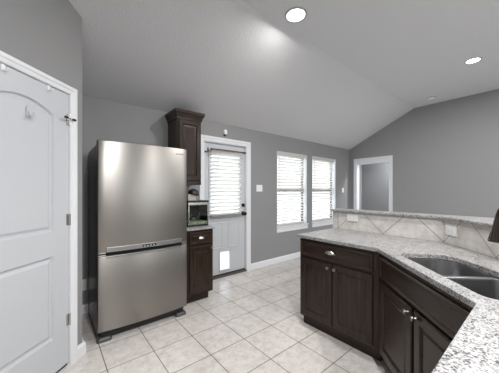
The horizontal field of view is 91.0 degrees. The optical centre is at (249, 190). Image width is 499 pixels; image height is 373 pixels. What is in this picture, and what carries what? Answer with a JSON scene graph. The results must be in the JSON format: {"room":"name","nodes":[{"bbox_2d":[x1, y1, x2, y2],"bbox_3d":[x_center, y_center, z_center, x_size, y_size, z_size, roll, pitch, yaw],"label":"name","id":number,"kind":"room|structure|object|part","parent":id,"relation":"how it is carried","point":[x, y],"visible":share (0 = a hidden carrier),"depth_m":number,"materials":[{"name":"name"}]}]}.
{"room":"kitchen","nodes":[
{"label":"kitchen","id":0,"kind":"room"},
{"bbox_2d":[0,0,81,345],"bbox_3d":[-1.599,-0.200,0.612,0.115,3.360,2.902,0,0,6],"label":"wall","id":1,"kind":"structure","parent":0,"point":[45,35],"depth_m":1.77,"materials":[{"name":"grey paint"}]},
{"bbox_2d":[0,63,76,372],"bbox_3d":[-1.443,0.305,1.589,0.075,2.108,0.722,0,0,6],"label":"door","id":2,"kind":"structure","parent":1,"relation":"in","point":[35,318],"depth_m":1.64,"materials":[{"name":"grey paint"}]},
{"bbox_2d":[1,63,7,71],"bbox_3d":[-1.445,-0.727,1.452,0.034,0.046,0.020,0,0,6],"label":"hanger","id":3,"kind":"object","parent":2,"relation":"hanging from","point":[2,65],"visible":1,"depth_m":1.45,"materials":[{"name":"white plastic"}]},
{"bbox_3d":[-1.458,0.781,1.578,0.016,0.607,0.428,0,0,6],"label":"moulded panel","id":4,"kind":"part","parent":2,"relation":"part of","materials":[{"name":"grey paint"}]},
{"bbox_3d":[-1.458,-0.160,1.578,0.016,0.915,0.428,0,0,6],"label":"moulded panel","id":5,"kind":"part","parent":2,"relation":"part of","materials":[{"name":"grey paint"}]},
{"bbox_2d":[26,106,34,117],"bbox_3d":[-1.426,-0.516,1.604,0.049,0.082,0.032,0,0,6],"label":"hook","id":6,"kind":"object","parent":2,"relation":"attached to","point":[29,114],"visible":1,"depth_m":1.60,"materials":[{"name":"grey paint"}]},
{"bbox_3d":[-1.446,-0.516,1.606,0.008,0.082,0.032,0,0,6],"label":"hook plate","id":7,"kind":"part","parent":6,"relation":"part of","materials":[{"name":"grey paint"}]},
{"bbox_3d":[-1.426,-0.501,1.604,0.049,0.052,0.017,0,0,6],"label":"hook arm","id":8,"kind":"part","parent":6,"relation":"part of","materials":[{"name":"grey paint"}]},
{"bbox_2d":[0,50,76,364],"bbox_3d":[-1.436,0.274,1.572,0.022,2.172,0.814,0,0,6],"label":"trim","id":9,"kind":"structure","parent":1,"relation":"attached to","point":[5,58],"depth_m":1.93,"materials":[{"name":"white paint"}]},
{"bbox_2d":[77,341,85,358],"bbox_3d":[-1.389,1.311,2.019,0.015,0.098,0.084,0,0,13],"label":"baseboard","id":10,"kind":"structure","parent":1,"relation":"attached to","point":[81,348],"depth_m":2.02,"materials":[{"name":"white paint"}]},
{"bbox_2d":[82,95,348,304],"bbox_3d":[0.282,0.195,4.555,6.110,2.570,0.150,0,0,-39],"label":"wall","id":11,"kind":"structure","parent":0,"point":[102,119],"depth_m":4.30,"materials":[{"name":"grey paint"}]},
{"bbox_2d":[82,279,86,290],"bbox_3d":[-1.843,1.045,2.711,0.078,0.127,0.009,0,0,-39],"label":"outlet","id":12,"kind":"object","parent":11,"relation":"attached to","point":[84,281],"visible":0.69,"depth_m":2.72,"materials":[{"name":"white plastic"}]},
{"bbox_2d":[82,304,88,313],"bbox_3d":[-1.496,1.311,2.992,1.003,0.098,0.015,0,0,-39],"label":"baseboard","id":13,"kind":"structure","parent":11,"relation":"attached to","point":[85,306],"depth_m":2.72,"materials":[{"name":"white paint"}]},
{"bbox_2d":[165,108,204,184],"bbox_3d":[-0.863,-0.550,3.283,0.412,0.944,0.364,0,0,-39],"label":"upper cabinet","id":14,"kind":"object","parent":11,"relation":"attached to","point":[184,126],"visible":0.78,"depth_m":3.18,"materials":[{"name":"brown wood"}]},
{"bbox_3d":[-0.863,-0.967,3.283,0.412,0.110,0.363,0,0,-39],"label":"crown moulding","id":15,"kind":"part","parent":14,"relation":"part of","materials":[{"name":"brown wood"}]},
{"bbox_3d":[-0.769,-0.520,3.168,0.302,0.776,0.020,0,0,-39],"label":"door","id":16,"kind":"part","parent":14,"relation":"part of","materials":[{"name":"brown wood"}]},
{"bbox_3d":[-0.875,-0.096,3.298,0.326,0.036,0.324,0,0,-39],"label":"light rail","id":17,"kind":"part","parent":14,"relation":"part of","materials":[{"name":"brown wood"}]},
{"bbox_2d":[199,134,250,270],"bbox_3d":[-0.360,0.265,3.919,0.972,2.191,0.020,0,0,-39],"label":"trim","id":18,"kind":"structure","parent":11,"relation":"attached to","point":[203,137],"depth_m":4.18,"materials":[{"name":"white paint"}]},
{"bbox_2d":[204,142,246,276],"bbox_3d":[-0.376,0.299,3.942,0.797,2.077,0.122,0,0,-39],"label":"door","id":19,"kind":"structure","parent":11,"relation":"in","point":[229,231],"depth_m":3.98,"materials":[{"name":"grey paint"}]},
{"bbox_3d":[-0.517,0.710,3.845,0.236,0.420,0.006,0,0,-39],"label":"moulded panel","id":20,"kind":"part","parent":19,"relation":"part of","materials":[{"name":"grey paint"}]},
{"bbox_3d":[-0.387,-0.128,3.952,0.622,1.055,0.018,0,0,-39],"label":"glazing frame","id":21,"kind":"part","parent":19,"relation":"part of","materials":[{"name":"grey paint"}]},
{"bbox_3d":[-0.393,1.116,3.941,0.223,0.328,0.014,0,0,-39],"label":"flap frame","id":22,"kind":"part","parent":19,"relation":"part of","materials":[{"name":"grey plastic"}]},
{"bbox_2d":[207,147,245,153],"bbox_3d":[-0.352,-0.625,3.897,0.665,0.070,0.132,0,0,-39],"label":"curtain rod","id":23,"kind":"object","parent":19,"relation":"attached to","point":[207,147],"visible":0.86,"depth_m":3.78,"materials":[{"name":"brown"}]},
{"bbox_3d":[-0.257,0.710,4.058,0.236,0.420,0.006,0,0,-39],"label":"moulded panel","id":24,"kind":"part","parent":19,"relation":"part of","materials":[{"name":"grey paint"}]},
{"bbox_2d":[210,150,242,216],"bbox_3d":[-0.361,-0.110,3.908,0.587,1.030,0.084,0,0,-39],"label":"window blind","id":25,"kind":"object","parent":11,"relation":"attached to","point":[221,154],"visible":0.98,"depth_m":3.90,"materials":[{"name":"white plastic"}]},
{"bbox_3d":[-0.367,0.391,3.916,0.579,0.028,0.048,0,0,-39],"label":"rail","id":26,"kind":"part","parent":25,"relation":"part of","materials":[{"name":"grey plastic"}]},
{"bbox_2d":[213,269,246,279],"bbox_3d":[-0.398,1.349,3.966,0.795,0.020,0.160,0,0,-39],"label":"trim","id":27,"kind":"structure","parent":11,"relation":"attached to","point":[243,270],"depth_m":3.94,"materials":[{"name":"brown"}]},
{"bbox_2d":[256,185,261,191],"bbox_3d":[0.178,-0.045,4.367,0.140,0.118,0.009,0,0,-39],"label":"light switch","id":28,"kind":"object","parent":11,"relation":"attached to","point":[258,187],"visible":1,"depth_m":4.36,"materials":[{"name":"white plastic"}]},
{"bbox_2d":[251,252,299,269],"bbox_3d":[1.299,1.311,5.282,3.305,0.098,0.015,0,0,-39],"label":"baseboard","id":29,"kind":"structure","parent":11,"relation":"attached to","point":[297,254],"depth_m":4.59,"materials":[{"name":"white paint"}]},
{"bbox_2d":[276,151,308,232],"bbox_3d":[0.837,0.020,4.986,0.960,1.554,0.177,0,0,-39],"label":"window","id":30,"kind":"structure","parent":11,"relation":"in","point":[304,225],"depth_m":5.23,"materials":[{"name":"white paint"}]},
{"bbox_3d":[0.795,-0.033,5.037,0.908,1.448,0.046,0,0,-39],"label":"sash frame","id":31,"kind":"part","parent":30,"relation":"part of","materials":[{"name":"white plastic"}]},
{"bbox_2d":[277,152,304,226],"bbox_3d":[0.834,-0.030,4.965,0.851,1.432,0.081,0,0,-39],"label":"window blind","id":32,"kind":"object","parent":30,"relation":"attached to","point":[280,155],"visible":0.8,"depth_m":4.95,"materials":[{"name":"grey plastic"}]},
{"bbox_3d":[0.600,-0.018,4.784,0.002,1.367,0.065,0,0,-39],"label":"ladder cord","id":33,"kind":"part","parent":32,"relation":"part of","materials":[{"name":"white fabric"}]},
{"bbox_3d":[0.829,0.672,4.971,0.843,0.028,0.048,0,0,-39],"label":"rail","id":34,"kind":"part","parent":32,"relation":"part of","materials":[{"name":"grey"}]},
{"bbox_2d":[312,156,335,226],"bbox_3d":[1.689,0.020,5.684,0.977,1.554,0.177,0,0,-39],"label":"window","id":35,"kind":"structure","parent":11,"relation":"in","point":[324,222],"depth_m":5.95,"materials":[{"name":"white paint"}]},
{"bbox_2d":[312,157,333,221],"bbox_3d":[1.686,-0.030,5.663,0.868,1.432,0.081,0,0,-39],"label":"window blind","id":36,"kind":"object","parent":35,"relation":"attached to","point":[318,160],"visible":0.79,"depth_m":5.67,"materials":[{"name":"grey plastic"}]},
{"bbox_3d":[1.681,0.672,5.669,0.860,0.028,0.048,0,0,-39],"label":"rail","id":37,"kind":"part","parent":36,"relation":"part of","materials":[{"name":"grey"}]},
{"bbox_3d":[1.647,-0.033,5.734,0.925,1.448,0.046,0,0,-39],"label":"sash frame","id":38,"kind":"part","parent":35,"relation":"part of","materials":[{"name":"white plastic"}]},
{"bbox_2d":[58,257,390,372],"bbox_3d":[2.223,1.420,1.705,9.600,0.120,7.020,0,0,-39],"label":"floor","id":39,"kind":"structure","parent":0,"point":[251,321],"depth_m":2.21,"materials":[{"name":"tile"}]},
{"bbox_2d":[88,140,186,343],"bbox_3d":[-1.227,0.454,2.689,0.852,1.812,0.738,0,0,-39],"label":"refrigerator","id":40,"kind":"object","parent":39,"relation":"on","point":[137,193],"visible":1,"depth_m":2.36,"materials":[{"name":"grey metal"}]},
{"bbox_3d":[-1.027,0.051,2.445,0.844,1.006,0.092,0,0,-39],"label":"fridge door","id":41,"kind":"part","parent":40,"relation":"part of","materials":[{"name":"silver metal"}]},
{"bbox_3d":[-1.027,0.926,2.445,0.844,0.672,0.092,0,0,-39],"label":"freezer door","id":42,"kind":"part","parent":40,"relation":"part of","materials":[{"name":"silver metal"}]},
{"bbox_2d":[185,229,212,303],"bbox_3d":[-0.769,0.919,3.196,0.365,0.882,0.610,0,0,-39],"label":"base cabinet","id":43,"kind":"object","parent":39,"relation":"on","point":[199,242],"visible":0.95,"depth_m":2.99,"materials":[{"name":"brown wood"}]},
{"bbox_3d":[-0.593,0.577,2.998,0.307,0.157,0.020,0,0,-39],"label":"drawer","id":44,"kind":"part","parent":43,"relation":"part of","materials":[{"name":"brown wood"}]},
{"bbox_3d":[-0.593,0.952,2.998,0.307,0.560,0.020,0,0,-39],"label":"door","id":45,"kind":"part","parent":43,"relation":"part of","materials":[{"name":"brown wood"}]},
{"bbox_2d":[187,225,214,230],"bbox_3d":[-0.776,0.465,3.208,0.390,0.022,0.591,0,0,-39],"label":"countertop","id":46,"kind":"structure","parent":43,"relation":"on","point":[207,226],"depth_m":3.03,"materials":[{"name":"stone"}]},
{"bbox_2d":[187,200,208,226],"bbox_3d":[-0.734,0.289,3.232,0.292,0.330,0.278,0,0,-39],"label":"fish tank","id":47,"kind":"object","parent":46,"relation":"on","point":[194,207],"visible":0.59,"depth_m":3.23,"materials":[{"name":"glass"}]},
{"bbox_3d":[-0.812,0.307,3.327,0.267,0.245,0.005,0,0,-39],"label":"panel","id":48,"kind":"part","parent":47,"relation":"part of","materials":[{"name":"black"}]},
{"bbox_2d":[187,189,198,200],"bbox_3d":[-0.731,0.049,3.173,0.160,0.150,0.146,0,0,-39],"label":"pet feeder","id":49,"kind":"object","parent":47,"relation":"on","point":[192,194],"visible":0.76,"depth_m":3.13,"materials":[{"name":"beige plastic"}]},
{"bbox_2d":[187,219,206,224],"bbox_3d":[-0.735,0.412,3.227,0.259,0.036,0.246,0,0,-39],"label":"gravel","id":50,"kind":"object","parent":47,"relation":"in","point":[192,222],"visible":0.71,"depth_m":3.15,"materials":[{"name":"beige gravel"}]},
{"bbox_3d":[-0.734,0.165,3.232,0.284,0.034,0.270,0,0,-39],"label":"frame","id":51,"kind":"part","parent":47,"relation":"part of","materials":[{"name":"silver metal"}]},
{"bbox_3d":[-0.734,0.445,3.232,0.284,0.018,0.270,0,0,-39],"label":"frame","id":52,"kind":"part","parent":47,"relation":"part of","materials":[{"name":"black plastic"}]},
{"bbox_3d":[-0.734,0.136,3.232,0.292,0.024,0.278,0,0,-39],"label":"lid","id":53,"kind":"part","parent":47,"relation":"part of","materials":[{"name":"black plastic"}]},
{"bbox_3d":[-0.631,0.307,3.312,0.006,0.246,0.247,0,0,-39],"label":"panel","id":54,"kind":"part","parent":47,"relation":"part of","materials":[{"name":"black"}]},
{"bbox_2d":[300,238,382,361],"bbox_3d":[0.993,0.919,2.401,0.690,0.882,0.770,0,0,-39],"label":"base cabinet","id":55,"kind":"object","parent":39,"relation":"on","point":[339,284],"visible":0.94,"depth_m":2.15,"materials":[{"name":"brown wood"}]},
{"bbox_3d":[0.634,0.949,2.358,0.020,0.566,0.354,0,0,-39],"label":"door","id":56,"kind":"part","parent":55,"relation":"part of","materials":[{"name":"brown wood"}]},
{"bbox_3d":[0.721,0.562,2.216,0.026,0.034,0.100,0,0,-39],"label":"cup pull","id":57,"kind":"part","parent":55,"relation":"part of","materials":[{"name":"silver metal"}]},
{"bbox_3d":[0.749,0.574,2.218,0.020,0.144,0.717,0,0,-39],"label":"drawer","id":58,"kind":"part","parent":55,"relation":"part of","materials":[{"name":"brown wood"}]},
{"bbox_3d":[0.863,0.949,2.078,0.020,0.566,0.356,0,0,-39],"label":"door","id":59,"kind":"part","parent":55,"relation":"part of","materials":[{"name":"brown wood"}]},
{"bbox_2d":[379,253,472,372],"bbox_3d":[1.248,0.919,1.419,0.674,0.882,1.845,0,0,6],"label":"base cabinet","id":60,"kind":"object","parent":39,"relation":"on","point":[418,320],"visible":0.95,"depth_m":1.43,"materials":[{"name":"brown wood"}]},
{"bbox_3d":[0.973,0.958,1.652,0.020,0.548,0.443,0,0,6],"label":"door","id":61,"kind":"part","parent":60,"relation":"part of","materials":[{"name":"brown wood"}]},
{"bbox_2d":[297,228,498,372],"bbox_3d":[0.979,0.461,1.379,1.317,0.030,3.099,0,0,9],"label":"countertop","id":62,"kind":"structure","parent":60,"relation":"on","point":[474,348],"depth_m":1.22,"materials":[{"name":"stone"}]},
{"bbox_2d":[408,258,498,299],"bbox_3d":[1.192,0.577,1.352,0.396,0.198,0.813,0,0,6],"label":"sink","id":63,"kind":"object","parent":62,"relation":"in","point":[479,282],"visible":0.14,"depth_m":1.42,"materials":[{"name":"silver metal"}]},
{"bbox_3d":[1.212,0.575,1.558,0.396,0.195,0.400,0,0,6],"label":"bowl","id":64,"kind":"part","parent":63,"relation":"part of","materials":[{"name":"silver metal"}]},
{"bbox_3d":[1.172,0.575,1.153,0.396,0.195,0.413,0,0,6],"label":"bowl","id":65,"kind":"part","parent":63,"relation":"part of","materials":[{"name":"silver metal"}]},
{"bbox_2d":[487,208,498,242],"bbox_3d":[1.393,0.252,1.279,0.210,0.388,0.136,0,0,6],"label":"faucet","id":66,"kind":"object","parent":62,"relation":"on","point":[493,236],"visible":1,"depth_m":1.31,"materials":[{"name":"brown metal"}]},
{"bbox_3d":[0.928,0.958,1.201,0.020,0.548,0.415,0,0,6],"label":"door","id":67,"kind":"part","parent":60,"relation":"part of","materials":[{"name":"brown wood"}]},
{"bbox_2d":[69,0,498,149],"bbox_3d":[1.697,-1.454,1.274,8.240,0.932,7.020,0,0,-39],"label":"ceiling","id":68,"kind":"structure","parent":0,"point":[337,76],"depth_m":2.87,"materials":[{"name":"grey paint"}]},
{"bbox_2d":[285,7,306,22],"bbox_3d":[0.464,-1.755,2.456,0.224,0.010,0.224,0,0,-39],"label":"recessed light","id":69,"kind":"object","parent":68,"relation":"in","point":[295,14],"visible":1,"depth_m":2.44,"materials":[{"name":"grey"}]},
{"bbox_2d":[464,57,481,63],"bbox_3d":[3.019,-1.755,3.313,0.176,0.010,0.176,0,0,-39],"label":"recessed light","id":70,"kind":"object","parent":68,"relation":"in","point":[476,59],"visible":1,"depth_m":3.30,"materials":[{"name":"grey"}]},
{"bbox_2d":[359,165,360,209],"bbox_3d":[2.895,0.060,6.857,0.720,2.600,0.100,0,0,-39],"label":"wall","id":71,"kind":"structure","parent":0,"point":[359,165],"depth_m":7.01,"materials":[{"name":"grey paint"}]},
{"bbox_2d":[361,163,388,210],"bbox_3d":[4.149,0.060,5.997,0.120,2.600,2.820,0,0,-39],"label":"wall","id":72,"kind":"structure","parent":0,"point":[374,177],"depth_m":6.74,"materials":[{"name":"grey paint"}]},
{"bbox_2d":[337,228,497,258],"bbox_3d":[1.567,0.802,1.911,0.608,1.116,2.402,0,0,-13],"label":"wall","id":73,"kind":"structure","parent":0,"point":[337,228],"depth_m":2.07,"materials":[{"name":"beige tile"}]},
{"bbox_2d":[333,211,443,241],"bbox_3d":[1.345,0.345,2.539,0.008,0.202,1.074,0,0,-39],"label":"backsplash","id":74,"kind":"structure","parent":73,"relation":"attached to","point":[432,229],"depth_m":2.42,"materials":[{"name":"tile"}]},
{"bbox_2d":[347,214,357,221],"bbox_3d":[1.155,0.304,2.756,0.009,0.078,0.127,0,0,-39],"label":"outlet","id":75,"kind":"object","parent":74,"relation":"attached to","point":[350,217],"visible":1,"depth_m":2.75,"materials":[{"name":"white plastic"}]},
{"bbox_2d":[331,208,493,226],"bbox_3d":[1.650,0.232,1.931,0.852,0.024,2.443,0,0,-13],"label":"bar","id":76,"kind":"object","parent":73,"relation":"on","point":[483,221],"visible":1,"depth_m":2.18,"materials":[{"name":"stone"}]},
{"bbox_2d":[444,219,498,258],"bbox_3d":[1.615,0.345,1.404,0.008,0.202,1.440,0,0,6],"label":"backsplash","id":77,"kind":"structure","parent":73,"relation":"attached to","point":[472,237],"depth_m":1.82,"materials":[{"name":"tile"}]},
{"bbox_2d":[445,225,456,236],"bbox_3d":[1.668,0.332,2.032,0.009,0.078,0.127,0,0,6],"label":"outlet","id":78,"kind":"object","parent":77,"relation":"attached to","point":[449,230],"visible":1,"depth_m":2.02,"materials":[{"name":"white plastic"}]},
{"bbox_2d":[349,89,498,217],"bbox_3d":[4.760,-0.170,3.783,0.120,3.300,7.020,0,0,-39],"label":"wall","id":79,"kind":"structure","parent":0,"point":[445,154],"depth_m":4.83,"materials":[{"name":"grey paint"}]},
{"bbox_2d":[354,155,392,211],"bbox_3d":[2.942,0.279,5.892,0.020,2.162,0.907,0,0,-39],"label":"trim","id":80,"kind":"structure","parent":79,"relation":"attached to","point":[390,157],"depth_m":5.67,"materials":[{"name":"white paint"}]},
{"label":"outside","id":81,"kind":"structure","parent":0,"visible":0},
{"bbox_2d":[220,209,327,268],"bbox_3d":[0.205,1.640,9.217,40.000,0.240,46.000,0,0,-39],"label":"ground","id":82,"kind":"structure","parent":81,"point":[223,255],"depth_m":12.54,"materials":[{"name":"grey"}]},
{"bbox_2d":[211,156,327,213],"bbox_3d":[-1.054,-1.310,15.489,34.000,5.660,0.300,0,0,-39],"label":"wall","id":83,"kind":"structure","parent":82,"relation":"on","point":[211,156],"depth_m":17.96,"materials":[{"name":"white"}]}
]}

